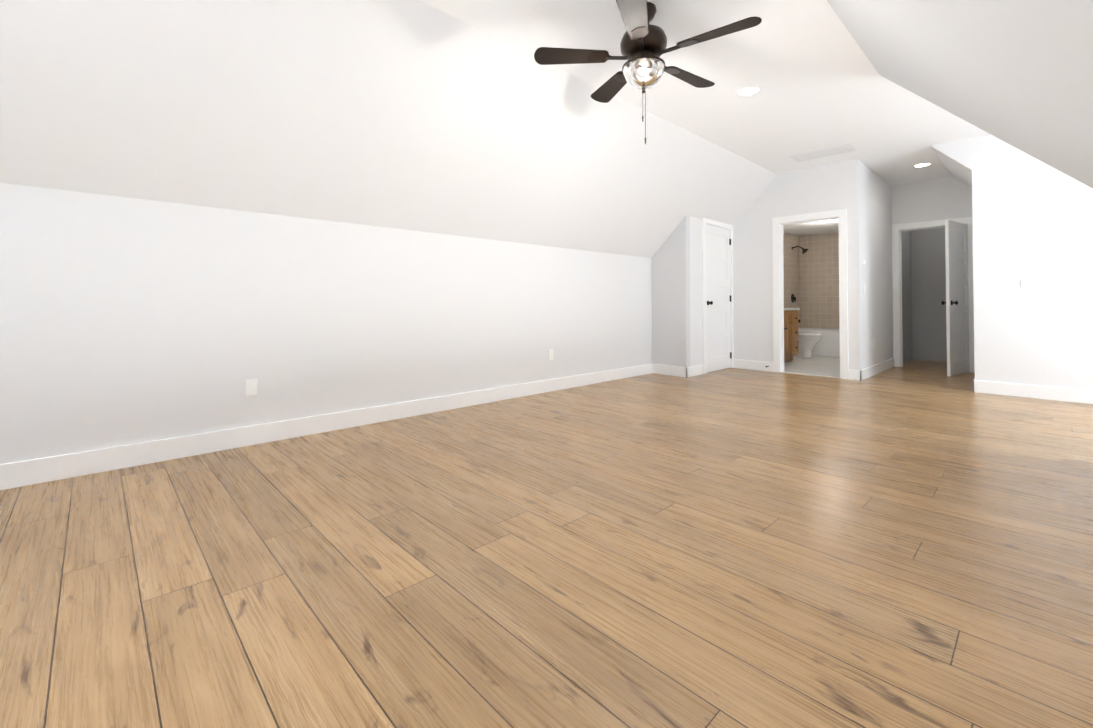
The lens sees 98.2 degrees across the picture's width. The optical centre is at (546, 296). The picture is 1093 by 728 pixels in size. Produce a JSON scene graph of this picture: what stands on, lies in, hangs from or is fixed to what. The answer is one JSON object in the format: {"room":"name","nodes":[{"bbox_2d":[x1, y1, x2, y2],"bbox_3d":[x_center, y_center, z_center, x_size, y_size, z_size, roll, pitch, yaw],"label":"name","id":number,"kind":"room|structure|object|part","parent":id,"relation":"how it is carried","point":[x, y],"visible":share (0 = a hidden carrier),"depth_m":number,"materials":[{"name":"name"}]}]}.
{"room":"empty attic room","nodes":[
{"label":"empty attic room","id":0,"kind":"room"},
{"bbox_2d":[0,183,651,463],"bbox_3d":[-1.231,0.218,4.004,7.480,1.590,0.120,1,-1,-44],"label":"wall","id":1,"kind":"structure","parent":0,"point":[125,321],"depth_m":3.21,"materials":[{"name":"white paint"}]},
{"bbox_2d":[245,379,257,396],"bbox_3d":[-1.986,0.616,3.189,0.070,0.115,0.007,1,-1,-44],"label":"electrical outlet","id":2,"kind":"object","parent":1,"relation":"attached to","point":[251,388],"visible":1,"depth_m":3.19,"materials":[{"name":"white plastic"}]},
{"bbox_2d":[0,364,651,489],"bbox_3d":[-1.184,0.947,3.944,7.280,0.130,0.015,1,-1,-44],"label":"baseboard","id":3,"kind":"structure","parent":1,"relation":"attached to","point":[35,471],"depth_m":3.19,"materials":[{"name":"white wood"}]},
{"bbox_2d":[549,349,552,359],"bbox_3d":[0.049,0.635,5.134,0.070,0.115,0.007,1,-1,-44],"label":"electrical outlet","id":4,"kind":"object","parent":1,"relation":"attached to","point":[550,354],"visible":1,"depth_m":5.13,"materials":[{"name":"white plastic"}]},
{"bbox_2d":[0,0,776,257],"bbox_3d":[-0.378,-1.221,4.061,8.760,1.330,1.330,1,-1,-44],"label":"ceiling","id":5,"kind":"structure","parent":0,"point":[416,115],"depth_m":3.03,"materials":[{"name":"white paint"}]},
{"bbox_2d":[0,359,1092,727],"bbox_3d":[2.381,1.057,3.593,12.450,0.100,6.250,1,-1,-44],"label":"floor","id":6,"kind":"structure","parent":0,"point":[908,545],"depth_m":1.69,"materials":[{"name":"brown wood"}]},
{"bbox_2d":[652,215,689,366],"bbox_3d":[1.615,0.004,6.371,0.100,2.090,0.640,1,-1,-44],"label":"wall","id":7,"kind":"structure","parent":0,"point":[671,302],"depth_m":6.25,"materials":[{"name":"white paint"}]},
{"bbox_2d":[652,364,687,377],"bbox_3d":[1.632,0.983,6.256,0.015,0.130,0.505,1,-1,-44],"label":"baseboard","id":8,"kind":"structure","parent":7,"relation":"attached to","point":[678,371],"depth_m":6.24,"materials":[{"name":"white wood"}]},
{"bbox_2d":[690,216,702,366],"bbox_3d":[2.279,0.008,6.646,1.240,2.090,0.120,1,-1,-44],"label":"wall","id":9,"kind":"structure","parent":0,"point":[696,354],"depth_m":6.28,"materials":[{"name":"white paint"}]},
{"bbox_2d":[688,364,702,376],"bbox_3d":[1.959,0.982,6.232,0.405,0.130,0.015,1,-1,-44],"label":"baseboard","id":10,"kind":"structure","parent":9,"relation":"attached to","point":[693,370],"depth_m":6.22,"materials":[{"name":"white wood"}]},
{"bbox_2d":[702,218,733,373],"bbox_3d":[2.391,-0.005,6.741,0.904,2.120,0.139,1,-1,-44],"label":"trim","id":11,"kind":"structure","parent":9,"relation":"attached to","point":[705,221],"depth_m":6.43,"materials":[{"name":"white wood"}]},
{"bbox_2d":[706,224,731,371],"bbox_3d":[2.456,0.031,6.714,0.764,2.030,0.103,1,-1,-44],"label":"closet door","id":12,"kind":"structure","parent":9,"relation":"in","point":[718,244],"depth_m":6.73,"materials":[{"name":"white paint"}]},
{"bbox_2d":[420,0,989,185],"bbox_3d":[2.381,-1.793,3.636,12.450,0.120,6.250,1,-1,-44],"label":"ceiling","id":13,"kind":"structure","parent":0,"point":[808,68],"depth_m":3.80,"materials":[{"name":"white paint"}]},
{"bbox_2d":[534,0,761,143],"bbox_3d":[0.628,-1.332,2.884,1.254,0.825,1.266,1,-1,-44],"label":"ceiling fan","id":14,"kind":"object","parent":13,"relation":"hanging from","point":[643,44],"visible":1,"depth_m":2.81,"materials":[{"name":"brown metal"}]},
{"bbox_3d":[0.589,-1.563,2.881,0.280,0.362,0.280,1,-1,-44],"label":"motor","id":15,"kind":"part","parent":14,"relation":"part of","materials":[{"name":"brown metal"}]},
{"bbox_3d":[0.589,-1.326,2.877,0.248,0.118,0.248,1,-1,-44],"label":"glass","id":16,"kind":"part","parent":14,"relation":"part of","materials":[{"name":"clear glass"}]},
{"bbox_2d":[736,86,760,96],"bbox_3d":[1.703,-1.725,3.990,0.196,0.004,0.196,1,-1,-44],"label":"recessed light","id":17,"kind":"object","parent":13,"relation":"in","point":[748,91],"visible":1,"depth_m":3.99,"materials":[{"name":"white plastic"}]},
{"bbox_2d":[788,143,856,161],"bbox_3d":[3.275,-1.695,5.631,0.340,0.014,0.640,1,-1,-44],"label":"ceiling vent","id":18,"kind":"object","parent":13,"relation":"in","point":[828,151],"visible":0.98,"depth_m":5.59,"materials":[{"name":"white metal"}]},
{"bbox_2d":[913,163,931,166],"bbox_3d":[4.856,-1.693,6.119,0.196,0.004,0.196,1,-1,-44],"label":"recessed light","id":19,"kind":"object","parent":13,"relation":"in","point":[922,165],"visible":1,"depth_m":6.09,"materials":[{"name":"white plastic"}]},
{"bbox_2d":[782,356,839,377],"bbox_3d":[4.417,1.065,7.664,3.280,0.008,1.680,1,-1,-44],"label":"floor","id":20,"kind":"structure","parent":0,"point":[823,366],"depth_m":7.08,"materials":[{"name":"white tile"}]},
{"bbox_2d":[784,308,799,361],"bbox_3d":[3.632,0.544,7.668,0.980,1.034,0.589,1,-1,-44],"label":"bathroom vanity","id":21,"kind":"object","parent":20,"relation":"on","point":[791,341],"visible":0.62,"depth_m":7.57,"materials":[{"name":"brown wood"}]},
{"bbox_2d":[793,333,821,358],"bbox_3d":[4.392,0.687,8.275,0.420,0.767,0.754,1,-1,-44],"label":"toilet","id":22,"kind":"object","parent":20,"relation":"on","point":[808,342],"visible":0.46,"depth_m":8.08,"materials":[{"name":"white ceramic"}]},
{"bbox_2d":[798,329,839,357],"bbox_3d":[5.319,0.859,8.537,0.744,0.430,1.658,1,-1,-44],"label":"bathtub","id":23,"kind":"object","parent":20,"relation":"on","point":[827,344],"visible":0.08,"depth_m":8.38,"materials":[{"name":"white ceramic"}]},
{"bbox_2d":[783,219,838,236],"bbox_3d":[4.426,-1.250,7.777,3.200,0.100,1.820,1,-1,-44],"label":"ceiling","id":24,"kind":"structure","parent":0,"point":[825,227],"depth_m":8.34,"materials":[{"name":"white paint"}]},
{"bbox_2d":[799,328,838,330],"bbox_3d":[5.639,-0.283,8.867,0.120,2.740,1.900,1,-1,-44],"label":"wall","id":25,"kind":"structure","parent":0,"point":[819,329],"depth_m":9.16,"materials":[{"name":"white paint"}]},
{"bbox_2d":[799,233,838,328],"bbox_3d":[5.598,-0.284,8.814,0.012,1.800,1.656,1,-1,-44],"label":"wall tile","id":26,"kind":"structure","parent":25,"relation":"attached to","point":[819,283],"depth_m":9.15,"materials":[{"name":"beige tile"}]},
{"bbox_2d":[861,162,911,368],"bbox_3d":[5.119,-0.310,7.111,3.300,2.740,0.120,1,-1,-44],"label":"wall","id":27,"kind":"structure","parent":0,"point":[876,250],"depth_m":6.60,"materials":[{"name":"white paint"}]},
{"bbox_2d":[856,358,894,380],"bbox_3d":[4.553,0.986,6.485,1.915,0.130,0.015,1,-1,-44],"label":"baseboard","id":28,"kind":"structure","parent":27,"relation":"attached to","point":[870,371],"depth_m":6.28,"materials":[{"name":"white wood"}]},
{"bbox_2d":[733,134,1092,389],"bbox_3d":[4.553,-0.343,5.228,0.120,2.750,5.320,1,-1,-44],"label":"wall","id":29,"kind":"structure","parent":0,"point":[1032,218],"depth_m":4.94,"materials":[{"name":"white paint"}]},
{"bbox_2d":[734,359,772,371],"bbox_3d":[2.951,0.991,6.786,0.015,0.130,0.585,1,-1,-44],"label":"baseboard","id":30,"kind":"structure","parent":29,"relation":"attached to","point":[741,364],"depth_m":6.77,"materials":[{"name":"white wood"}]},
{"bbox_2d":[772,208,847,378],"bbox_3d":[3.513,-0.024,6.311,0.156,2.145,0.900,1,-1,-44],"label":"door frame","id":31,"kind":"structure","parent":29,"relation":"attached to","point":[840,215],"depth_m":6.38,"materials":[{"name":"white wood"}]},
{"bbox_2d":[973,378,1092,403],"bbox_3d":[5.419,0.951,4.206,0.015,0.130,2.435,1,-1,-44],"label":"baseboard","id":32,"kind":"structure","parent":29,"relation":"attached to","point":[989,387],"depth_m":4.75,"materials":[{"name":"white wood"}]},
{"bbox_2d":[911,228,946,361],"bbox_3d":[6.822,-0.303,7.543,0.100,2.740,1.650,1,-1,-44],"label":"wall","id":33,"kind":"structure","parent":0,"point":[928,288],"depth_m":7.92,"materials":[{"name":"grey paint"}]},
{"bbox_2d":[892,177,971,224],"bbox_3d":[5.688,-0.315,6.790,0.120,2.740,1.170,1,-1,-44],"label":"wall","id":34,"kind":"structure","parent":0,"point":[938,199],"depth_m":6.85,"materials":[{"name":"white paint"}]},
{"bbox_2d":[892,217,974,372],"bbox_3d":[5.611,-0.016,6.867,0.156,2.145,0.944,1,-1,-44],"label":"door frame","id":35,"kind":"structure","parent":34,"relation":"attached to","point":[897,229],"depth_m":7.09,"materials":[{"name":"white wood"}]},
{"bbox_2d":[941,220,969,376],"bbox_3d":[5.514,0.026,6.348,0.764,2.030,0.171,1,-1,-34],"label":"hall door","id":36,"kind":"structure","parent":34,"relation":"in","point":[957,293],"depth_m":6.30,"materials":[{"name":"white paint"}]},
{"bbox_3d":[5.255,0.088,6.173,0.064,0.064,0.171,1,-1,-34],"label":"knob","id":37,"kind":"part","parent":36,"relation":"part of","materials":[{"name":"black metal"}]},
{"bbox_2d":[931,146,971,188],"bbox_3d":[6.115,-1.190,6.133,3.590,1.330,1.330,1,-1,-44],"label":"ceiling","id":38,"kind":"structure","parent":0,"point":[960,172],"depth_m":5.71,"materials":[{"name":"white paint"}]},
{"bbox_2d":[827,0,1092,188],"bbox_3d":[0.800,-1.267,1.050,6.300,1.330,1.330,1,-1,-44],"label":"ceiling","id":39,"kind":"structure","parent":0,"point":[1017,74],"depth_m":2.24,"materials":[{"name":"white paint"}]},
{"bbox_3d":[3.875,-0.290,8.411,3.300,2.740,0.120,1,-1,-44],"label":"wall","id":40,"kind":"structure","parent":0,"visible":0},
{"bbox_2d":[783,233,799,327],"bbox_3d":[4.419,-0.283,8.841,1.680,1.800,0.012,1,-1,-44],"label":"wall tile","id":41,"kind":"structure","parent":40,"relation":"attached to","point":[791,271],"depth_m":9.11,"materials":[{"name":"beige tile"}]},
{"bbox_2d":[791,294,799,322],"bbox_3d":[4.800,0.231,9.100,0.170,0.550,0.130,1,-1,-44],"label":"shower valve","id":42,"kind":"object","parent":41,"relation":"attached to","point":[793,298],"visible":0.83,"depth_m":9.12,"materials":[{"name":"black metal"}]},
{"bbox_2d":[792,246,807,253],"bbox_3d":[4.852,-0.886,9.063,0.130,0.164,0.283,1,-1,-44],"label":"shower head","id":43,"kind":"object","parent":41,"relation":"attached to","point":[804,250],"visible":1,"depth_m":9.01}
]}

